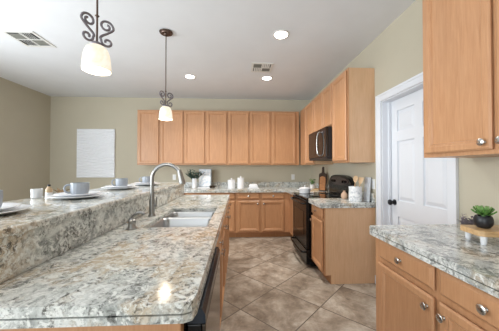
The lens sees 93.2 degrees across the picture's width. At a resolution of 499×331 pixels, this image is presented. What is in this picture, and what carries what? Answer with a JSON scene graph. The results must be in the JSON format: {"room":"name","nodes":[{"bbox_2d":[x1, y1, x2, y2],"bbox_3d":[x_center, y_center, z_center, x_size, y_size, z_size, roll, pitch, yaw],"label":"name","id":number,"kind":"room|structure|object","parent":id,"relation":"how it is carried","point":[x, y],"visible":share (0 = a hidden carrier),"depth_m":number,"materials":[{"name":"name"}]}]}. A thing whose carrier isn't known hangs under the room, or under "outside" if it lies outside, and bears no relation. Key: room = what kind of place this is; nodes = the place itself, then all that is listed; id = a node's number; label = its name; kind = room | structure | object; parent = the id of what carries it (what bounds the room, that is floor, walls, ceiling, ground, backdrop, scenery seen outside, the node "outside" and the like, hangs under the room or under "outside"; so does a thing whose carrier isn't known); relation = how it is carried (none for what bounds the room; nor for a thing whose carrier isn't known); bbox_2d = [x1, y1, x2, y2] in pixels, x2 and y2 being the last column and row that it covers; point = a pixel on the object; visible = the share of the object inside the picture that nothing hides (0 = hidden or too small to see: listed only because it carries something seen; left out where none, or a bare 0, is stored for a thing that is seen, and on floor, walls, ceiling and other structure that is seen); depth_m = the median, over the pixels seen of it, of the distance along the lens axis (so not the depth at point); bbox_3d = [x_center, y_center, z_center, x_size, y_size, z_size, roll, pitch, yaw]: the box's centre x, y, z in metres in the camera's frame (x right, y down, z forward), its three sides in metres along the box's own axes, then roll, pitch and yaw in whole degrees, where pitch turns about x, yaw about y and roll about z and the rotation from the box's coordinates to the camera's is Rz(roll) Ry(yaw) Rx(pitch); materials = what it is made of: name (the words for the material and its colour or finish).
{"room":"kitchen","nodes":[
{"label":"kitchen","id":0,"kind":"room"},
{"bbox_2d":[0,77,50,201],"bbox_3d":[-3.966,-0.081,0.851,0.140,2.785,7.960,0,-1,-3],"label":"wall","id":1,"kind":"structure","parent":0,"point":[25,112],"depth_m":4.21,"materials":[{"name":"beige paint"}]},
{"bbox_2d":[0,195,182,283],"bbox_3d":[-0.977,0.794,2.065,0.119,1.068,2.820,0,-1,-3],"label":"wall","id":2,"kind":"structure","parent":0,"point":[182,195],"depth_m":1.10,"materials":[{"name":"beige paint"}]},
{"bbox_2d":[0,185,183,282],"bbox_3d":[-0.906,0.337,2.064,0.019,0.154,2.840,0,-1,-3],"label":"backsplash","id":3,"kind":"structure","parent":2,"relation":"attached to","point":[20,252],"depth_m":1.07,"materials":[{"name":"grey stone"}]},
{"bbox_2d":[0,182,185,238],"bbox_3d":[-1.198,0.243,2.057,0.646,0.031,2.890,0,-1,-3],"label":"countertop","id":4,"kind":"structure","parent":2,"relation":"on","point":[44,211],"depth_m":1.25,"materials":[{"name":"grey stone"}]},
{"bbox_2d":[0,204,31,214],"bbox_3d":[-1.165,0.203,1.017,0.336,0.021,0.336,0,-1,-3],"label":"dinner plate","id":5,"kind":"object","parent":4,"relation":"on","point":[23,206],"visible":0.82,"depth_m":1.09,"materials":[{"name":"white ceramic"}]},
{"bbox_2d":[0,203,21,210],"bbox_3d":[-1.165,0.190,1.018,0.264,0.021,0.264,0,-1,-3],"label":"salad plate","id":6,"kind":"object","parent":5,"relation":"on","point":[5,206],"visible":0.99,"depth_m":1.11,"materials":[{"name":"white ceramic"}]},
{"bbox_2d":[0,190,2,207],"bbox_3d":[-1.148,0.152,1.009,0.109,0.083,0.130,0,-1,23],"label":"mug","id":7,"kind":"object","parent":6,"relation":"on","point":[1,191],"visible":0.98,"depth_m":1.04,"materials":[{"name":"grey ceramic"}]},
{"bbox_2d":[30,188,42,197],"bbox_3d":[-1.451,0.190,1.609,0.066,0.062,0.066,0,-1,-3],"label":"glass tumbler","id":8,"kind":"object","parent":4,"relation":"on","point":[35,193],"visible":1,"depth_m":1.59,"materials":[{"name":"white"}]},
{"bbox_2d":[45,184,52,195],"bbox_3d":[-1.470,0.181,1.729,0.044,0.084,0.043,0,-1,-3],"label":"bottle","id":9,"kind":"object","parent":4,"relation":"on","point":[48,191],"visible":0.91,"depth_m":1.72,"materials":[{"name":"white ceramic"}]},
{"bbox_2d":[53,188,69,192],"bbox_3d":[-1.475,0.203,1.850,0.127,0.056,0.080,0,-1,-30],"label":"dried flower","id":10,"kind":"object","parent":4,"relation":"on","point":[58,189],"visible":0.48,"depth_m":1.85,"materials":[{"name":"beige plant"}]},
{"bbox_2d":[46,192,106,198],"bbox_3d":[-1.180,0.211,1.622,0.336,0.021,0.336,0,-1,-3],"label":"dinner plate","id":11,"kind":"object","parent":4,"relation":"on","point":[100,193],"visible":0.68,"depth_m":1.56,"materials":[{"name":"white ceramic"}]},
{"bbox_2d":[53,191,99,196],"bbox_3d":[-1.180,0.198,1.623,0.264,0.021,0.264,0,-1,-3],"label":"salad plate","id":12,"kind":"object","parent":11,"relation":"on","point":[63,194],"visible":0.8,"depth_m":1.57,"materials":[{"name":"white ceramic"}]},
{"bbox_2d":[63,182,89,194],"bbox_3d":[-1.171,0.160,1.613,0.109,0.083,0.130,0,-1,18],"label":"mug","id":13,"kind":"object","parent":12,"relation":"on","point":[77,187],"visible":0.89,"depth_m":1.58,"materials":[{"name":"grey ceramic"}]},
{"bbox_2d":[100,186,138,189],"bbox_3d":[-1.279,0.221,2.338,0.336,0.021,0.336,0,-1,-3],"label":"dinner plate","id":14,"kind":"object","parent":4,"relation":"on","point":[132,186],"visible":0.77,"depth_m":2.25,"materials":[{"name":"white ceramic"}]},
{"bbox_2d":[106,185,134,187],"bbox_3d":[-1.279,0.208,2.338,0.264,0.021,0.264,0,-1,-3],"label":"salad plate","id":15,"kind":"object","parent":14,"relation":"on","point":[110,186],"visible":0.88,"depth_m":2.25,"materials":[{"name":"white ceramic"}]},
{"bbox_2d":[111,178,127,185],"bbox_3d":[-1.272,0.170,2.330,0.109,0.083,0.130,0,-1,28],"label":"mug","id":16,"kind":"object","parent":15,"relation":"on","point":[118,181],"visible":0.91,"depth_m":2.30,"materials":[{"name":"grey ceramic"}]},
{"bbox_2d":[131,183,159,185],"bbox_3d":[-1.260,0.228,2.870,0.336,0.021,0.336,0,-1,-3],"label":"dinner plate","id":17,"kind":"object","parent":4,"relation":"on","point":[131,183],"visible":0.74,"depth_m":2.77,"materials":[{"name":"white ceramic"}]},
{"bbox_3d":[-1.260,0.215,2.870,0.264,0.021,0.264,0,-1,-3],"label":"salad plate","id":18,"kind":"object","parent":17,"relation":"on","visible":0},
{"bbox_2d":[139,176,149,182],"bbox_3d":[-1.258,0.177,2.873,0.130,0.083,0.109,0,-1,12],"label":"mug","id":19,"kind":"object","parent":18,"relation":"on","point":[146,179],"visible":0.7,"depth_m":2.83,"materials":[{"name":"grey ceramic"}]},
{"bbox_2d":[50,96,310,193],"bbox_3d":[-1.386,-0.025,5.030,5.695,2.785,0.140,0,-1,-3],"label":"wall","id":20,"kind":"structure","parent":0,"point":[68,114],"depth_m":4.91,"materials":[{"name":"beige paint"}]},
{"bbox_2d":[76,129,114,177],"bbox_3d":[-3.162,-0.253,4.856,0.756,1.000,0.041,0,-1,-3],"label":"wall art","id":21,"kind":"object","parent":20,"relation":"attached to","point":[95,147],"visible":1,"depth_m":4.84,"materials":[{"name":"white paint"}]},
{"bbox_2d":[137,110,159,164],"bbox_3d":[-1.987,-0.549,4.769,0.434,1.083,0.334,0,-1,-3],"label":"upper cabinet","id":22,"kind":"object","parent":20,"relation":"attached to","point":[148,122],"visible":0.9,"depth_m":4.62,"materials":[{"name":"brown wood"}]},
{"bbox_2d":[160,110,205,164],"bbox_3d":[-1.322,-0.549,4.801,0.895,1.083,0.334,0,-1,-3],"label":"upper cabinet","id":23,"kind":"object","parent":20,"relation":"attached to","point":[182,138],"visible":0.82,"depth_m":4.64,"materials":[{"name":"brown wood"}]},
{"bbox_2d":[206,111,248,164],"bbox_3d":[-0.441,-0.548,4.843,0.868,1.083,0.334,0,-1,-3],"label":"upper cabinet","id":24,"kind":"object","parent":20,"relation":"attached to","point":[227,132],"visible":0.99,"depth_m":4.69,"materials":[{"name":"brown wood"}]},
{"bbox_2d":[184,182,309,186],"bbox_3d":[-0.425,0.402,4.988,3.493,0.102,0.020,0,-1,-3],"label":"backsplash","id":25,"kind":"structure","parent":20,"relation":"attached to","point":[188,184],"depth_m":5.02,"materials":[{"name":"grey stone"}]},
{"bbox_2d":[249,111,298,164],"bbox_3d":[0.496,-0.548,4.888,1.006,1.083,0.334,0,-1,-3],"label":"upper cabinet","id":26,"kind":"object","parent":20,"relation":"attached to","point":[273,135],"visible":0.99,"depth_m":4.74,"materials":[{"name":"brown wood"}]},
{"bbox_2d":[192,178,196,187],"bbox_3d":[-1.091,0.347,4.669,0.094,0.205,0.094,0,-1,-3],"label":"vase","id":27,"kind":"object","parent":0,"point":[194,180],"depth_m":4.63,"materials":[{"name":"white ceramic"}]},
{"bbox_2d":[0,0,415,99],"bbox_3d":[-1.195,-1.521,1.074,5.695,0.100,8.100,0,-1,-3],"label":"ceiling","id":28,"kind":"structure","parent":0,"point":[217,42],"depth_m":2.84,"materials":[{"name":"white paint"}]},
{"bbox_2d":[0,30,55,47],"bbox_3d":[-2.517,-1.444,2.702,0.335,0.010,0.335,0,-1,-3],"label":"ceiling vent","id":29,"kind":"object","parent":28,"relation":"in","point":[27,38],"visible":1,"depth_m":2.68,"materials":[{"name":"white metal"}]},
{"bbox_2d":[80,0,114,75],"bbox_3d":[-0.841,-0.994,1.303,0.142,0.947,0.144,0,-1,-3],"label":"pendant light","id":30,"kind":"object","parent":28,"relation":"hanging from","point":[95,60],"visible":1,"depth_m":1.27,"materials":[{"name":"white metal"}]},
{"bbox_2d":[159,29,172,120],"bbox_3d":[-0.905,-0.971,2.551,0.142,0.947,0.144,0,-1,-3],"label":"pendant light","id":31,"kind":"object","parent":28,"relation":"hanging from","point":[165,113],"visible":1,"depth_m":2.53,"materials":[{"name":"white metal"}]},
{"bbox_2d":[184,74,195,78],"bbox_3d":[-0.958,-1.430,3.799,0.184,0.008,0.183,0,-1,-3],"label":"recessed light","id":32,"kind":"object","parent":28,"relation":"in","point":[188,76],"visible":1,"depth_m":3.79,"materials":[{"name":"white"}]},
{"bbox_2d":[251,63,273,72],"bbox_3d":[0.179,-1.433,3.462,0.310,0.010,0.310,0,-1,-3],"label":"ceiling vent","id":33,"kind":"object","parent":28,"relation":"in","point":[255,67],"visible":1,"depth_m":3.44,"materials":[{"name":"white metal"}]},
{"bbox_2d":[261,76,272,79],"bbox_3d":[0.286,-1.429,3.862,0.184,0.008,0.183,0,-1,-3],"label":"recessed light","id":34,"kind":"object","parent":28,"relation":"in","point":[263,77],"visible":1,"depth_m":3.86,"materials":[{"name":"white"}]},
{"bbox_2d":[273,30,288,39],"bbox_3d":[0.349,-1.446,2.610,0.184,0.008,0.183,0,-1,-3],"label":"recessed light","id":35,"kind":"object","parent":28,"relation":"in","point":[279,34],"visible":1,"depth_m":2.60,"materials":[{"name":"white metal"}]},
{"bbox_2d":[220,236,375,330],"bbox_3d":[-1.195,1.364,1.035,5.695,0.100,8.100,0,-1,-3],"label":"floor","id":36,"kind":"structure","parent":0,"point":[269,286],"depth_m":2.40,"materials":[{"name":"tile"}]},
{"bbox_2d":[0,323,183,330],"bbox_3d":[-0.517,0.881,0.708,0.620,0.857,0.043,0,-1,-3],"label":"end panel","id":37,"kind":"object","parent":36,"relation":"on","point":[158,327],"visible":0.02,"depth_m":0.70,"materials":[{"name":"brown wood"}]},
{"bbox_2d":[165,207,228,282],"bbox_3d":[-0.549,0.907,2.612,0.640,0.857,0.580,0,-1,-3],"label":"base cabinet","id":38,"kind":"object","parent":36,"relation":"on","point":[227,211],"visible":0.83,"depth_m":2.65,"materials":[{"name":"brown wood"}]},
{"bbox_2d":[184,247,219,330],"bbox_3d":[-0.469,0.887,1.047,0.626,0.854,0.620,0,-1,-3],"label":"dishwasher","id":39,"kind":"object","parent":36,"relation":"on","point":[207,318],"visible":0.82,"depth_m":0.94,"materials":[{"name":"black metal"}]},
{"bbox_2d":[185,193,235,236],"bbox_3d":[-0.737,0.934,4.656,0.926,0.857,0.640,0,-1,-3],"label":"base cabinet","id":40,"kind":"object","parent":36,"relation":"on","point":[232,211],"visible":0.06,"depth_m":4.39,"materials":[{"name":"brown wood"}]},
{"bbox_2d":[184,187,330,194],"bbox_3d":[-0.396,0.473,4.395,3.493,0.056,1.206,0,-1,-3],"label":"countertop","id":41,"kind":"structure","parent":40,"relation":"on","point":[290,190],"depth_m":4.38,"materials":[{"name":"grey stone"}]},
{"bbox_2d":[185,169,204,187],"bbox_3d":[-1.062,0.256,4.654,0.405,0.385,0.290,0,-1,-3],"label":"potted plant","id":42,"kind":"object","parent":41,"relation":"on","point":[193,177],"visible":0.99,"depth_m":4.63,"materials":[{"name":"white ceramic"}]},
{"bbox_2d":[198,169,211,187],"bbox_3d":[-0.902,0.261,4.766,0.262,0.379,0.155,0,-1,-3],"label":"framed print","id":43,"kind":"object","parent":41,"relation":"on","point":[205,180],"visible":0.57,"depth_m":4.79,"materials":[{"name":"white paper"}]},
{"bbox_2d":[228,178,234,188],"bbox_3d":[-0.354,0.347,4.604,0.150,0.203,0.149,0,-1,-3],"label":"canister","id":44,"kind":"object","parent":41,"relation":"on","point":[231,183],"visible":1,"depth_m":4.54,"materials":[{"name":"white ceramic"}]},
{"bbox_2d":[237,176,243,188],"bbox_3d":[-0.173,0.327,4.613,0.136,0.243,0.135,0,-1,-3],"label":"canister","id":45,"kind":"object","parent":41,"relation":"on","point":[240,181],"visible":1,"depth_m":4.56,"materials":[{"name":"white ceramic"}]},
{"bbox_2d":[248,184,258,187],"bbox_3d":[0.075,0.406,4.664,0.220,0.085,0.130,0,-1,-3],"label":"butter dish","id":46,"kind":"object","parent":41,"relation":"on","point":[250,185],"visible":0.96,"depth_m":4.62,"materials":[{"name":"white ceramic"}]},
{"bbox_2d":[319,167,326,190],"bbox_3d":[1.271,0.230,4.090,0.052,0.420,0.160,1,-1,-34],"label":"cutting board","id":47,"kind":"object","parent":41,"relation":"on","point":[322,176],"visible":0.98,"depth_m":4.08,"materials":[{"name":"brown wood"}]},
{"bbox_3d":[1.124,0.429,4.294,0.300,0.030,0.200,0,-1,26],"label":"serving tray","id":48,"kind":"object","parent":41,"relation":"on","visible":0},
{"bbox_2d":[309,179,315,188],"bbox_3d":[1.152,0.335,4.332,0.134,0.190,0.136,0,-1,-3],"label":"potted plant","id":49,"kind":"object","parent":48,"relation":"on","point":[312,186],"visible":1,"depth_m":4.30,"materials":[{"name":"white ceramic"}]},
{"bbox_2d":[216,217,226,327],"bbox_3d":[-0.512,0.896,1.841,0.640,0.857,0.960,0,-1,-3],"label":"base cabinet","id":50,"kind":"object","parent":36,"relation":"on","point":[221,240],"visible":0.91,"depth_m":1.89,"materials":[{"name":"brown wood"}]},
{"bbox_2d":[0,195,229,328],"bbox_3d":[-0.562,0.442,2.078,0.672,0.056,2.843,0,-1,-3],"label":"countertop","id":51,"kind":"structure","parent":50,"relation":"on","point":[144,275],"depth_m":0.82,"materials":[{"name":"grey stone"}]},
{"bbox_2d":[126,211,144,229],"bbox_3d":[-0.725,0.349,1.511,0.122,0.116,0.063,0,-1,-3],"label":"soap dispenser","id":52,"kind":"object","parent":51,"relation":"on","point":[131,222],"visible":1,"depth_m":1.50,"materials":[{"name":"grey metal"}]},
{"bbox_2d":[148,163,185,216],"bbox_3d":[-0.676,0.195,1.932,0.301,0.435,0.060,0,-1,-3],"label":"faucet","id":53,"kind":"object","parent":51,"relation":"on","point":[152,204],"visible":1,"depth_m":1.92,"materials":[{"name":"grey metal"}]},
{"bbox_2d":[150,211,214,227],"bbox_3d":[-0.510,0.544,1.921,0.431,0.203,0.754,0,-1,-3],"label":"sink","id":54,"kind":"object","parent":51,"relation":"in","point":[197,218],"visible":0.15,"depth_m":2.01,"materials":[{"name":"white ceramic"}]},
{"bbox_2d":[227,203,230,255],"bbox_3d":[-0.577,0.915,3.183,0.640,0.857,0.560,0,-1,-3],"label":"base cabinet","id":55,"kind":"object","parent":36,"relation":"on","point":[228,203],"visible":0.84,"depth_m":3.15,"materials":[{"name":"brown wood"}]},
{"bbox_2d":[236,192,284,236],"bbox_3d":[0.189,0.935,4.700,0.926,0.857,0.640,0,-1,-3],"label":"base cabinet","id":56,"kind":"object","parent":36,"relation":"on","point":[258,214],"visible":0.99,"depth_m":4.42,"materials":[{"name":"brown wood"}]},
{"bbox_2d":[284,192,292,236],"bbox_3d":[1.006,0.932,4.456,0.680,0.857,1.207,0,-1,-3],"label":"base cabinet","id":57,"kind":"object","parent":36,"relation":"on","point":[288,201],"visible":0.2,"depth_m":4.45,"materials":[{"name":"brown wood"}]},
{"bbox_2d":[291,175,354,265],"bbox_3d":[1.017,0.727,3.473,0.734,1.180,0.758,0,-1,-3],"label":"range","id":58,"kind":"object","parent":36,"relation":"on","point":[302,210],"visible":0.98,"depth_m":3.32,"materials":[{"name":"black metal"}]},
{"bbox_2d":[297,185,312,193],"bbox_3d":[0.867,0.371,3.701,0.208,0.127,0.179,1,-1,-41],"label":"saucepan","id":59,"kind":"object","parent":58,"relation":"on","point":[303,190],"visible":1,"depth_m":3.63,"materials":[{"name":"white ceramic"}]},
{"bbox_2d":[293,192,348,199],"bbox_3d":[1.026,0.442,3.477,0.590,0.018,0.758,0,-1,-3],"label":"cooktop","id":60,"kind":"object","parent":58,"relation":"in","point":[312,194],"depth_m":3.39,"materials":[{"name":"black glass"}]},
{"bbox_2d":[310,204,375,283],"bbox_3d":[1.105,0.910,2.879,0.640,0.857,0.424,0,-1,-3],"label":"base cabinet","id":61,"kind":"object","parent":36,"relation":"on","point":[343,247],"visible":0.98,"depth_m":2.67,"materials":[{"name":"brown wood"}]},
{"bbox_2d":[308,198,375,207],"bbox_3d":[1.103,0.453,2.875,0.645,0.056,0.444,0,-1,-3],"label":"countertop","id":62,"kind":"structure","parent":61,"relation":"on","point":[319,202],"depth_m":2.67,"materials":[{"name":"grey stone"}]},
{"bbox_2d":[341,191,347,198],"bbox_3d":[1.216,0.374,3.022,0.082,0.104,0.081,0,-1,-3],"label":"bud vase","id":63,"kind":"object","parent":62,"relation":"on","point":[344,195],"visible":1,"depth_m":3.00,"materials":[{"name":"ceramic"}]},
{"bbox_2d":[348,186,361,201],"bbox_3d":[1.258,0.337,2.805,0.148,0.174,0.147,0,-1,-3],"label":"utensil crock","id":64,"kind":"object","parent":62,"relation":"on","point":[355,193],"visible":0.98,"depth_m":2.74,"materials":[{"name":"white stone"}]},
{"bbox_2d":[353,176,357,186],"bbox_3d":[1.263,0.265,2.833,0.058,0.284,0.061,0,-1,-3],"label":"wooden spoon","id":65,"kind":"object","parent":64,"relation":"in","point":[355,178],"visible":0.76,"depth_m":2.83,"materials":[{"name":"brown wood"}]},
{"bbox_2d":[358,177,363,186],"bbox_3d":[1.313,0.271,2.793,0.075,0.271,0.038,0,-1,29],"label":"spatula","id":66,"kind":"object","parent":64,"relation":"in","point":[360,179],"visible":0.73,"depth_m":2.79,"materials":[{"name":"brown wood"}]},
{"bbox_2d":[364,177,370,201],"bbox_3d":[1.391,0.281,2.782,0.040,0.284,0.110,0,-1,-3],"label":"serving board","id":67,"kind":"object","parent":62,"relation":"on","point":[367,188],"visible":1,"depth_m":2.76,"materials":[{"name":"grey stone"}]},
{"bbox_2d":[376,238,498,330],"bbox_3d":[1.166,0.887,1.110,0.688,0.857,0.975,0,-1,-3],"label":"base cabinet","id":68,"kind":"object","parent":36,"relation":"on","point":[412,294],"visible":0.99,"depth_m":1.16,"materials":[{"name":"brown wood"}]},
{"bbox_2d":[369,224,498,298],"bbox_3d":[1.171,0.429,1.115,0.678,0.056,1.025,0,-1,-3],"label":"countertop","id":69,"kind":"structure","parent":68,"relation":"on","point":[445,247],"depth_m":1.14,"materials":[{"name":"grey stone"}]},
{"bbox_2d":[460,225,498,244],"bbox_3d":[1.304,0.367,1.237,0.280,0.072,0.156,0,-1,7],"label":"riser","id":70,"kind":"object","parent":69,"relation":"on","point":[484,233],"visible":0.99,"depth_m":1.21,"materials":[{"name":"brown wood"}]},
{"bbox_2d":[471,205,496,228],"bbox_3d":[1.244,0.271,1.253,0.100,0.118,0.104,0,-1,-3],"label":"potted succulent","id":71,"kind":"object","parent":70,"relation":"on","point":[483,218],"visible":1,"depth_m":1.23,"materials":[{"name":"black ceramic"}]},
{"bbox_2d":[299,188,309,193],"bbox_3d":[0.867,0.397,3.701,0.176,0.076,0.175,0,-1,-3],"label":"pot","id":72,"kind":"object","parent":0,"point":[301,190],"depth_m":3.63,"materials":[{"name":"white ceramic"}]},
{"bbox_2d":[310,0,498,224],"bbox_3d":[1.583,-0.077,1.119,0.140,2.785,7.960,0,-1,-3],"label":"wall","id":73,"kind":"structure","parent":0,"point":[395,56],"depth_m":2.19,"materials":[{"name":"beige paint"}]},
{"bbox_2d":[300,99,332,164],"bbox_3d":[1.190,-0.555,4.319,0.334,1.083,0.872,0,-1,-3],"label":"upper cabinet","id":74,"kind":"object","parent":73,"relation":"attached to","point":[306,114],"visible":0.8,"depth_m":4.29,"materials":[{"name":"brown wood"}]},
{"bbox_2d":[310,182,328,190],"bbox_3d":[1.339,0.395,4.469,0.020,0.102,1.185,0,-1,-3],"label":"backsplash","id":75,"kind":"structure","parent":73,"relation":"attached to","point":[315,184],"depth_m":4.53,"materials":[{"name":"grey stone"}]},
{"bbox_2d":[313,83,331,131],"bbox_3d":[1.229,-0.810,3.505,0.334,0.595,0.764,0,-1,-3],"label":"upper cabinet","id":76,"kind":"object","parent":73,"relation":"attached to","point":[322,104],"visible":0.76,"depth_m":3.42,"materials":[{"name":"brown wood"}]},
{"bbox_2d":[309,126,331,160],"bbox_3d":[1.164,-0.296,3.493,0.465,0.430,0.758,0,-1,-3],"label":"microwave","id":77,"kind":"object","parent":76,"relation":"attached to","point":[320,141],"visible":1,"depth_m":3.30,"materials":[{"name":"brown metal"}]},
{"bbox_2d":[332,68,374,162],"bbox_3d":[1.258,-0.574,2.905,0.334,1.083,0.427,0,-1,-3],"label":"upper cabinet","id":78,"kind":"object","parent":73,"relation":"attached to","point":[353,90],"visible":1,"depth_m":2.70,"materials":[{"name":"brown wood"}]},
{"bbox_2d":[362,191,374,201],"bbox_3d":[1.415,0.374,2.901,0.020,0.102,0.424,0,-1,-3],"label":"backsplash","id":79,"kind":"structure","parent":73,"relation":"attached to","point":[372,195],"depth_m":2.73,"materials":[{"name":"grey stone"}]},
{"bbox_2d":[371,179,374,188],"bbox_3d":[1.430,0.215,2.724,0.008,0.116,0.072,0,-1,-3],"label":"outlet","id":80,"kind":"object","parent":73,"relation":"attached to","point":[372,180],"visible":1,"depth_m":2.73,"materials":[{"name":"white plastic"}]},
{"bbox_2d":[375,72,458,224],"bbox_3d":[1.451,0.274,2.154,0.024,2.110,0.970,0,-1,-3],"label":"trim","id":81,"kind":"structure","parent":73,"relation":"attached to","point":[452,163],"depth_m":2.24,"materials":[{"name":"white paint"}]},
{"bbox_2d":[388,88,447,224],"bbox_3d":[1.537,0.316,2.158,0.104,2.015,0.792,0,-1,-3],"label":"door","id":82,"kind":"structure","parent":73,"relation":"in","point":[419,183],"depth_m":2.23,"materials":[{"name":"white paint"}]},
{"bbox_2d":[422,0,498,157],"bbox_3d":[1.321,-0.599,1.116,0.380,1.083,0.930,0,-1,-3],"label":"upper cabinet","id":83,"kind":"object","parent":73,"relation":"attached to","point":[461,37],"visible":1,"depth_m":1.30,"materials":[{"name":"brown wood"}]},
{"bbox_2d":[459,214,474,224],"bbox_3d":[1.333,0.348,1.418,0.134,0.111,0.124,1,-1,-42],"label":"sprig","id":84,"kind":"object","parent":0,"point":[463,221],"visible":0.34,"depth_m":1.41,"materials":[{"name":"purple plant"}]},
{"bbox_2d":[473,214,493,228],"bbox_3d":[1.244,0.298,1.254,0.081,0.064,0.081,0,-1,-3],"label":"pot","id":85,"kind":"object","parent":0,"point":[486,221],"depth_m":1.23,"materials":[{"name":"black ceramic"}]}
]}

